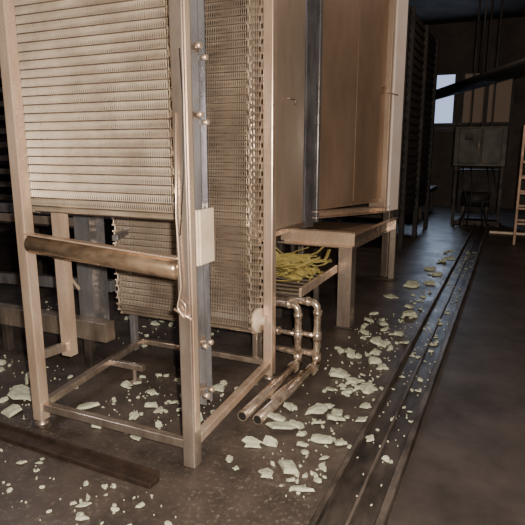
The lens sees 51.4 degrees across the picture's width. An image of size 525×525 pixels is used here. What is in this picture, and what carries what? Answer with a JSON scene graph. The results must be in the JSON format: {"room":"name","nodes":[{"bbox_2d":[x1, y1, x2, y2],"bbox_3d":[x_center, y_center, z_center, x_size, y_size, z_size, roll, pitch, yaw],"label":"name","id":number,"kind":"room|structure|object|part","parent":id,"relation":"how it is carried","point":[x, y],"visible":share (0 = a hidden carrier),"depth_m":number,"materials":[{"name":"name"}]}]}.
{"room":"processing plant","nodes":[
{"label":"processing plant","id":0,"kind":"room"},
{"bbox_2d":[0,41,215,230],"bbox_3d":[-5.585,-2.783,9.315,0.200,4.800,19.000,5,13,24],"label":"wall","id":1,"kind":"structure","parent":0,"point":[3,151],"depth_m":12.21,"materials":[{"name":"black"}]},
{"bbox_2d":[0,198,524,524],"bbox_3d":[1.083,0.124,7.384,14.000,0.108,20.000,5,13,24],"label":"floor","id":2,"kind":"structure","parent":0,"point":[213,492],"depth_m":3.40,"materials":[{"name":"grey concrete"}]},
{"bbox_2d":[0,213,115,367],"bbox_3d":[-1.963,0.127,4.437,2.052,1.120,0.425,5,13,24],"label":"frame","id":3,"kind":"object","parent":2,"relation":"on","point":[93,323],"visible":0.58,"depth_m":4.05,"materials":[{"name":"metal"}]},
{"bbox_3d":[-2.053,0.586,4.393,0.060,0.240,0.060,5,13,24],"label":"leg","id":4,"kind":"part","parent":3,"relation":"part of","materials":[{"name":"metal"}]},
{"bbox_3d":[-2.067,-0.353,4.482,1.740,0.020,0.250,5,13,24],"label":"shelf plate","id":5,"kind":"part","parent":3,"relation":"part of","materials":[{"name":"metal"}]},
{"bbox_3d":[-1.279,0.658,4.048,0.060,0.240,0.060,5,13,24],"label":"leg","id":6,"kind":"part","parent":3,"relation":"part of","materials":[{"name":"metal"}]},
{"bbox_2d":[0,421,159,488],"bbox_3d":[-1.756,0.927,3.221,2.752,0.055,0.081,6,13,25],"label":"rail","id":7,"kind":"object","parent":2,"relation":"on","point":[146,477],"visible":1,"depth_m":2.83,"materials":[{"name":"brown wood"}]},
{"bbox_2d":[0,0,170,297],"bbox_3d":[-2.505,-1.538,6.318,4.450,3.600,1.610,5,13,24],"label":"machine","id":8,"kind":"object","parent":2,"relation":"on","point":[5,180],"visible":0.03,"depth_m":5.86,"materials":[{"name":"metal"}]},
{"bbox_2d":[0,187,11,194],"bbox_3d":[-2.725,-0.856,6.648,3.900,0.030,1.300,5,13,24],"label":"shelf","id":9,"kind":"object","parent":8,"relation":"attached to","point":[3,190],"depth_m":6.66,"materials":[{"name":"metal"}]},
{"bbox_3d":[-2.436,-1.382,5.582,0.080,3.600,0.080,5,13,24],"label":"rack post","id":10,"kind":"part","parent":8,"relation":"part of","materials":[{"name":"metal"}]},
{"bbox_2d":[0,165,93,168],"bbox_3d":[-2.725,-1.130,6.590,3.900,0.030,1.300,5,13,24],"label":"shelf","id":11,"kind":"object","parent":8,"relation":"attached to","point":[1,166],"depth_m":6.68,"materials":[{"name":"metal"}]},
{"bbox_3d":[-3.030,-1.760,7.374,0.080,3.600,0.080,5,13,24],"label":"rack post","id":12,"kind":"part","parent":8,"relation":"part of","materials":[{"name":"metal"}]},
{"bbox_2d":[0,114,142,125],"bbox_3d":[-2.725,-1.678,6.474,3.900,0.030,1.300,5,13,24],"label":"shelf","id":13,"kind":"object","parent":8,"relation":"attached to","point":[2,117],"depth_m":5.76,"materials":[{"name":"metal"}]},
{"bbox_3d":[-2.827,-0.590,5.797,4.450,0.090,0.060,5,13,24],"label":"long rail","id":14,"kind":"part","parent":8,"relation":"part of","materials":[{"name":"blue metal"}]},
{"bbox_2d":[0,103,148,114],"bbox_3d":[-2.725,-1.815,6.446,3.900,0.030,1.300,5,13,24],"label":"shelf","id":15,"kind":"object","parent":8,"relation":"attached to","point":[2,112],"depth_m":6.30,"materials":[{"name":"metal"}]},
{"bbox_2d":[0,86,149,100],"bbox_3d":[-2.725,-1.952,6.417,3.900,0.030,1.300,5,13,24],"label":"shelf","id":16,"kind":"object","parent":8,"relation":"attached to","point":[1,90],"depth_m":5.70,"materials":[{"name":"metal"}]},
{"bbox_2d":[0,175,151,184],"bbox_3d":[-2.725,-0.993,6.619,3.900,0.030,1.300,5,13,24],"label":"shelf","id":17,"kind":"object","parent":8,"relation":"attached to","point":[4,179],"depth_m":6.41,"materials":[{"name":"metal"}]},
{"bbox_2d":[0,130,167,136],"bbox_3d":[-2.725,-1.541,6.503,3.900,0.030,1.300,5,13,24],"label":"shelf","id":18,"kind":"object","parent":8,"relation":"attached to","point":[3,133],"depth_m":5.80,"materials":[{"name":"metal"}]},
{"bbox_2d":[0,68,170,86],"bbox_3d":[-2.725,-2.089,6.388,3.900,0.030,1.300,5,13,24],"label":"shelf","id":19,"kind":"object","parent":8,"relation":"attached to","point":[140,68],"depth_m":5.82,"materials":[{"name":"metal"}]},
{"bbox_3d":[-1.847,-1.649,6.847,0.080,3.600,0.080,5,13,24],"label":"rack post","id":20,"kind":"part","parent":8,"relation":"part of","materials":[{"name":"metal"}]},
{"bbox_3d":[-1.298,-1.275,5.075,0.080,3.600,0.080,5,13,24],"label":"rack post","id":21,"kind":"part","parent":8,"relation":"part of","materials":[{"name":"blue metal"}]},
{"bbox_2d":[0,0,276,468],"bbox_3d":[-0.677,-0.731,3.222,1.318,3.300,1.248,5,13,24],"label":"stand","id":22,"kind":"object","parent":2,"relation":"on","point":[194,219],"visible":0.92,"depth_m":2.86,"materials":[{"name":"metal"}]},
{"bbox_3d":[-1.306,-0.677,2.892,0.068,3.270,0.068,5,13,24],"label":"post","id":23,"kind":"part","parent":22,"relation":"part of","materials":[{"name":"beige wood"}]},
{"bbox_2d":[14,0,174,220],"bbox_3d":[-0.862,-1.270,2.801,1.052,2.088,0.179,5,13,24],"label":"belt","id":24,"kind":"object","parent":22,"relation":"on","point":[78,30],"visible":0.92,"depth_m":2.84,"materials":[{"name":"beige metal"}]},
{"bbox_3d":[-1.127,0.726,3.750,0.045,0.045,1.157,4,13,18],"label":"rail","id":25,"kind":"part","parent":22,"relation":"part of","materials":[{"name":"metal"}]},
{"bbox_3d":[-0.833,0.884,3.001,1.040,0.045,0.045,5,13,24],"label":"rail","id":26,"kind":"part","parent":22,"relation":"part of","materials":[{"name":"metal"}]},
{"bbox_3d":[-0.948,0.715,3.804,0.290,0.040,0.040,5,13,24],"label":"rail","id":27,"kind":"part","parent":22,"relation":"part of","materials":[{"name":"metal"}]},
{"bbox_3d":[-1.012,0.118,4.213,0.050,1.170,0.050,5,13,24],"label":"post","id":28,"kind":"part","parent":22,"relation":"part of","materials":[{"name":"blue metal"}]},
{"bbox_3d":[-0.383,-0.199,2.512,0.053,0.947,0.017,5,13,24],"label":"latch rod","id":29,"kind":"part","parent":22,"relation":"part of","materials":[{"name":"silver metal"}]},
{"bbox_2d":[100,0,262,333],"bbox_3d":[-0.547,-1.007,3.687,1.132,2.969,0.199,5,13,24],"label":"belt","id":30,"kind":"object","parent":22,"relation":"attached to","point":[227,229],"visible":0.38,"depth_m":3.62,"materials":[{"name":"beige metal"}]},
{"bbox_3d":[-0.363,-0.524,2.434,0.041,0.820,0.015,5,13,24],"label":"pull chain","id":31,"kind":"part","parent":22,"relation":"part of","materials":[{"name":"metal"}]},
{"bbox_3d":[-0.360,-0.573,2.473,0.070,3.300,0.070,5,13,24],"label":"post","id":32,"kind":"part","parent":22,"relation":"part of","materials":[{"name":"metal"}]},
{"bbox_3d":[-0.472,0.658,4.076,1.145,0.040,0.040,5,13,24],"label":"rail","id":33,"kind":"part","parent":22,"relation":"part of","materials":[{"name":"metal"}]},
{"bbox_3d":[-0.284,-0.134,2.766,0.015,0.280,0.140,5,13,24],"label":"bearing plate","id":34,"kind":"part","parent":22,"relation":"part of","materials":[{"name":"beige plastic"}]},
{"bbox_3d":[-0.158,0.818,3.318,0.050,0.050,1.152,5,13,21],"label":"rail","id":35,"kind":"part","parent":22,"relation":"part of","materials":[{"name":"beige metal"}]},
{"bbox_3d":[0.049,-0.810,3.524,0.068,3.270,0.068,5,13,24],"label":"post","id":36,"kind":"part","parent":22,"relation":"part of","materials":[{"name":"metal"}]},
{"bbox_2d":[0,250,475,524],"bbox_3d":[-0.040,0.335,6.012,4.082,0.060,7.565,5,13,24],"label":"debris","id":37,"kind":"object","parent":2,"relation":"on","point":[23,392],"visible":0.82,"depth_m":3.38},
{"bbox_2d":[210,257,336,330],"bbox_3d":[0.037,0.351,4.667,0.960,0.585,0.910,5,13,24],"label":"tray","id":38,"kind":"object","parent":2,"relation":"on","point":[296,289],"visible":0.42,"depth_m":4.41,"materials":[{"name":"wood"}]},
{"bbox_2d":[235,247,331,281],"bbox_3d":[0.088,0.011,4.526,0.780,0.246,1.011,5,13,24],"label":"strips","id":39,"kind":"object","parent":38,"relation":"on","point":[296,264],"visible":0.65,"depth_m":4.53,"materials":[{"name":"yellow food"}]},
{"bbox_3d":[0.450,0.410,4.594,0.040,0.500,0.040,5,13,24],"label":"tray leg","id":40,"kind":"part","parent":38,"relation":"part of","materials":[{"name":"wood"}]},
{"bbox_2d":[243,0,305,272],"bbox_3d":[0.142,-1.162,4.782,0.158,3.500,1.170,5,13,24],"label":"panel","id":41,"kind":"object","parent":2,"relation":"on","point":[291,14],"visible":0.52,"depth_m":4.86,"materials":[{"name":"metal"}]},
{"bbox_3d":[-0.112,-1.346,4.295,0.060,2.940,0.060,5,13,24],"label":"post","id":42,"kind":"part","parent":41,"relation":"part of","materials":[{"name":"metal"}]},
{"bbox_3d":[0.311,-1.259,5.239,0.040,3.500,0.060,5,13,24],"label":"post","id":43,"kind":"part","parent":41,"relation":"part of","materials":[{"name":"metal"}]},
{"bbox_2d":[237,289,321,424],"bbox_3d":[0.016,0.581,3.638,0.536,0.560,0.959,5,13,24],"label":"pipe manifold","id":44,"kind":"object","parent":2,"relation":"on","point":[280,396],"visible":0.93,"depth_m":3.88,"materials":[{"name":"metal"}]},
{"bbox_2d":[242,217,398,329],"bbox_3d":[0.710,-0.075,6.012,1.200,0.865,2.182,5,13,24],"label":"table","id":45,"kind":"object","parent":2,"relation":"on","point":[347,237],"visible":0.66,"depth_m":5.00,"materials":[{"name":"wood"}]},
{"bbox_3d":[0.167,0.157,5.189,0.060,0.750,0.060,5,13,24],"label":"leg","id":46,"kind":"part","parent":45,"relation":"part of","materials":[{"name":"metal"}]},
{"bbox_3d":[0.478,-0.173,6.704,0.070,0.730,0.070,5,13,24],"label":"leg","id":47,"kind":"part","parent":45,"relation":"part of","materials":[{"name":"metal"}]},
{"bbox_3d":[0.759,0.215,4.926,0.120,0.725,0.150,5,13,24],"label":"leg","id":48,"kind":"part","parent":45,"relation":"part of","materials":[{"name":"wood"}]},
{"bbox_3d":[1.590,-0.164,6.660,0.070,0.730,0.070,5,13,24],"label":"leg","id":49,"kind":"part","parent":45,"relation":"part of","materials":[{"name":"wood"}]},
{"bbox_2d":[301,0,407,276],"bbox_3d":[0.695,-1.483,6.304,1.078,3.500,1.840,11,16,42],"label":"tall cabinet","id":50,"kind":"object","parent":2,"relation":"on","point":[355,50],"visible":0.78,"depth_m":5.95,"materials":[{"name":"brown wood"}]},
{"bbox_3d":[0.732,-0.381,7.253,0.080,0.950,0.080,11,16,42],"label":"leg","id":51,"kind":"part","parent":50,"relation":"part of","materials":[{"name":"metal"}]},
{"bbox_3d":[0.779,-1.816,5.701,0.030,2.400,0.690,11,16,42],"label":"door","id":52,"kind":"part","parent":50,"relation":"part of","materials":[{"name":"brown wood"}]},
{"bbox_3d":[1.008,-0.578,6.177,0.140,0.130,1.473,11,16,42],"label":"drip sill","id":53,"kind":"part","parent":50,"relation":"part of","materials":[{"name":"brown wood"}]},
{"bbox_3d":[1.226,-1.917,6.176,0.025,2.400,0.590,11,16,42],"label":"door","id":54,"kind":"part","parent":50,"relation":"part of","materials":[{"name":"brown wood"}]},
{"bbox_3d":[1.562,-0.240,6.852,0.090,0.840,0.090,11,16,42],"label":"leg","id":55,"kind":"part","parent":50,"relation":"part of","materials":[{"name":"metal"}]},
{"bbox_2d":[322,6,439,250],"bbox_3d":[1.917,-2.284,9.856,1.900,3.600,2.800,5,13,24],"label":"shelving rack","id":56,"kind":"object","parent":2,"relation":"on","point":[422,49],"visible":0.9,"depth_m":9.08,"materials":[{"name":"metal"}]},
{"bbox_2d":[309,223,488,524],"bbox_3d":[2.476,0.158,6.855,0.290,0.060,12.200,5,13,24],"label":"track","id":57,"kind":"object","parent":2,"relation":"on","point":[340,505],"visible":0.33,"depth_m":3.22,"materials":[{"name":"metal"}]},
{"bbox_2d":[418,185,436,219],"bbox_3d":[3.388,-1.520,13.376,1.450,0.650,2.000,5,13,24],"label":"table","id":58,"kind":"object","parent":2,"relation":"on","point":[433,188],"visible":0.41,"depth_m":13.57,"materials":[{"name":"wood"}]},
{"bbox_3d":[3.583,-1.248,12.332,0.080,0.550,0.080,5,13,24],"label":"leg","id":59,"kind":"part","parent":58,"relation":"part of","materials":[{"name":"wood"}]},
{"bbox_3d":[4.330,-1.586,13.934,0.080,0.550,0.080,5,13,24],"label":"leg","id":60,"kind":"part","parent":58,"relation":"part of","materials":[{"name":"wood"}]},
{"bbox_2d":[450,0,508,226],"bbox_3d":[4.508,-3.139,11.075,1.000,4.770,0.960,5,13,24],"label":"tall cabinet","id":61,"kind":"object","parent":2,"relation":"on","point":[474,146],"visible":1,"depth_m":10.97,"materials":[{"name":"metal"}]},
{"bbox_3d":[4.008,-1.395,11.406,0.060,1.220,0.060,5,13,24],"label":"leg","id":62,"kind":"part","parent":61,"relation":"part of","materials":[{"name":"metal"}]},
{"bbox_3d":[4.155,-2.340,10.919,0.420,0.690,0.030,5,13,24],"label":"door","id":63,"kind":"part","parent":61,"relation":"part of","materials":[{"name":"grey metal"}]},
{"bbox_3d":[4.528,-2.305,10.753,0.360,0.690,0.030,5,13,24],"label":"door","id":64,"kind":"part","parent":61,"relation":"part of","materials":[{"name":"grey metal"}]},
{"bbox_3d":[4.809,-1.320,11.049,0.060,1.220,0.060,5,13,24],"label":"leg","id":65,"kind":"part","parent":61,"relation":"part of","materials":[{"name":"metal"}]},
{"bbox_2d":[489,230,524,234],"bbox_3d":[5.839,-0.443,9.710,3.330,0.042,0.100,5,13,24],"label":"threshold strip","id":66,"kind":"object","parent":2,"relation":"on","point":[490,231],"visible":1,"depth_m":10.24,"materials":[{"name":"brown wood"}]},
{"bbox_2d":[512,125,524,244],"bbox_3d":[4.537,-1.269,9.019,0.560,1.940,0.540,5,13,24],"label":"ladder","id":67,"kind":"object","parent":2,"relation":"on","point":[518,207],"visible":1,"depth_m":8.93,"materials":[{"name":"brown wood"}]},
{"bbox_2d":[204,0,524,43],"bbox_3d":[0.876,-4.621,5.918,14.000,0.200,19.000,5,13,24],"label":"ceiling","id":68,"kind":"structure","parent":0,"point":[431,12],"depth_m":13.11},
{"bbox_2d":[480,0,486,73],"bbox_3d":[3.394,-3.920,8.262,0.022,2.100,0.022,-11,16,-42],"label":"hanger","id":69,"kind":"object","parent":68,"relation":"hanging from","point":[486,0],"visible":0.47,"depth_m":8.35,"materials":[{"name":"black metal"}]},
{"bbox_3d":[3.266,-3.265,5.158,0.024,2.100,0.024,5,13,24],"label":"hanger","id":70,"kind":"object","parent":68,"relation":"hanging from","visible":0},
{"bbox_2d":[436,58,524,99],"bbox_3d":[3.390,-2.765,8.164,0.231,0.280,7.765,1,12,3],"label":"duct","id":71,"kind":"object","parent":70,"relation":"hanging from","point":[515,69],"visible":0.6,"depth_m":8.07,"materials":[{"name":"black metal"}]},
{"bbox_2d":[214,17,524,208],"bbox_3d":[4.857,-3.979,14.981,14.000,4.800,0.200,5,13,24],"label":"wall","id":72,"kind":"structure","parent":0,"point":[457,43],"depth_m":14.38,"materials":[{"name":"brown wood"}]},
{"bbox_2d":[434,75,454,122],"bbox_3d":[4.851,-4.416,14.754,0.700,1.250,0.015,5,13,24],"label":"pane","id":73,"kind":"object","parent":72,"relation":"attached to","point":[444,106],"visible":0.64,"depth_m":14.73,"materials":[{"name":"glass"}]},
{"bbox_2d":[434,123,455,125],"bbox_3d":[4.843,-3.772,14.871,0.840,0.060,0.075,5,13,24],"label":"frame","id":74,"kind":"object","parent":72,"relation":"attached to","point":[435,124],"visible":0.56,"depth_m":14.79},
{"bbox_2d":[437,72,459,74],"bbox_3d":[4.843,-5.053,14.601,0.840,0.060,0.075,5,13,24],"label":"frame","id":75,"kind":"object","parent":72,"relation":"attached to","point":[444,73],"visible":0.56,"depth_m":14.51,"materials":[{"name":"black metal"}]},
{"bbox_2d":[452,74,457,122],"bbox_3d":[5.163,-4.383,14.596,0.070,1.250,0.060,5,13,24],"label":"frame","id":76,"kind":"object","parent":72,"relation":"attached to","point":[456,75],"visible":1,"depth_m":14.60,"materials":[{"name":"black metal"}]},
{"bbox_2d":[459,74,465,122],"bbox_3d":[5.326,-4.368,14.523,0.070,1.250,0.060,5,13,24],"label":"frame","id":77,"kind":"object","parent":72,"relation":"attached to","point":[463,76],"visible":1,"depth_m":14.53,"materials":[{"name":"brown wood"}]},
{"bbox_2d":[434,127,522,132],"bbox_3d":[6.114,-3.494,14.329,4.100,0.120,0.100,5,13,24],"label":"trim","id":78,"kind":"structure","parent":72,"relation":"attached to","point":[511,129],"depth_m":14.73,"materials":[{"name":"brown wood"}]},
{"bbox_2d":[458,122,512,124],"bbox_3d":[5.880,-3.674,14.409,1.360,0.060,0.075,5,13,24],"label":"frame","id":79,"kind":"object","parent":72,"relation":"attached to","point":[474,123],"visible":1,"depth_m":14.35,"materials":[{"name":"black metal"}]},
{"bbox_2d":[484,85,489,121],"bbox_3d":[5.881,-4.315,14.275,0.070,1.250,0.060,5,13,24],"label":"frame","id":80,"kind":"object","parent":72,"relation":"attached to","point":[487,94],"visible":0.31,"depth_m":14.28,"materials":[{"name":"brown wood"}]},
{"bbox_2d":[462,73,512,122],"bbox_3d":[5.889,-4.319,14.291,1.220,1.250,0.015,5,13,24],"label":"pane","id":81,"kind":"object","parent":72,"relation":"attached to","point":[504,88],"visible":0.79,"depth_m":14.28,"materials":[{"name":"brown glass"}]},
{"bbox_2d":[509,78,515,121],"bbox_3d":[6.436,-4.263,14.028,0.070,1.250,0.060,5,13,24],"label":"frame","id":82,"kind":"object","parent":72,"relation":"attached to","point":[514,79],"visible":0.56,"depth_m":14.02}
]}

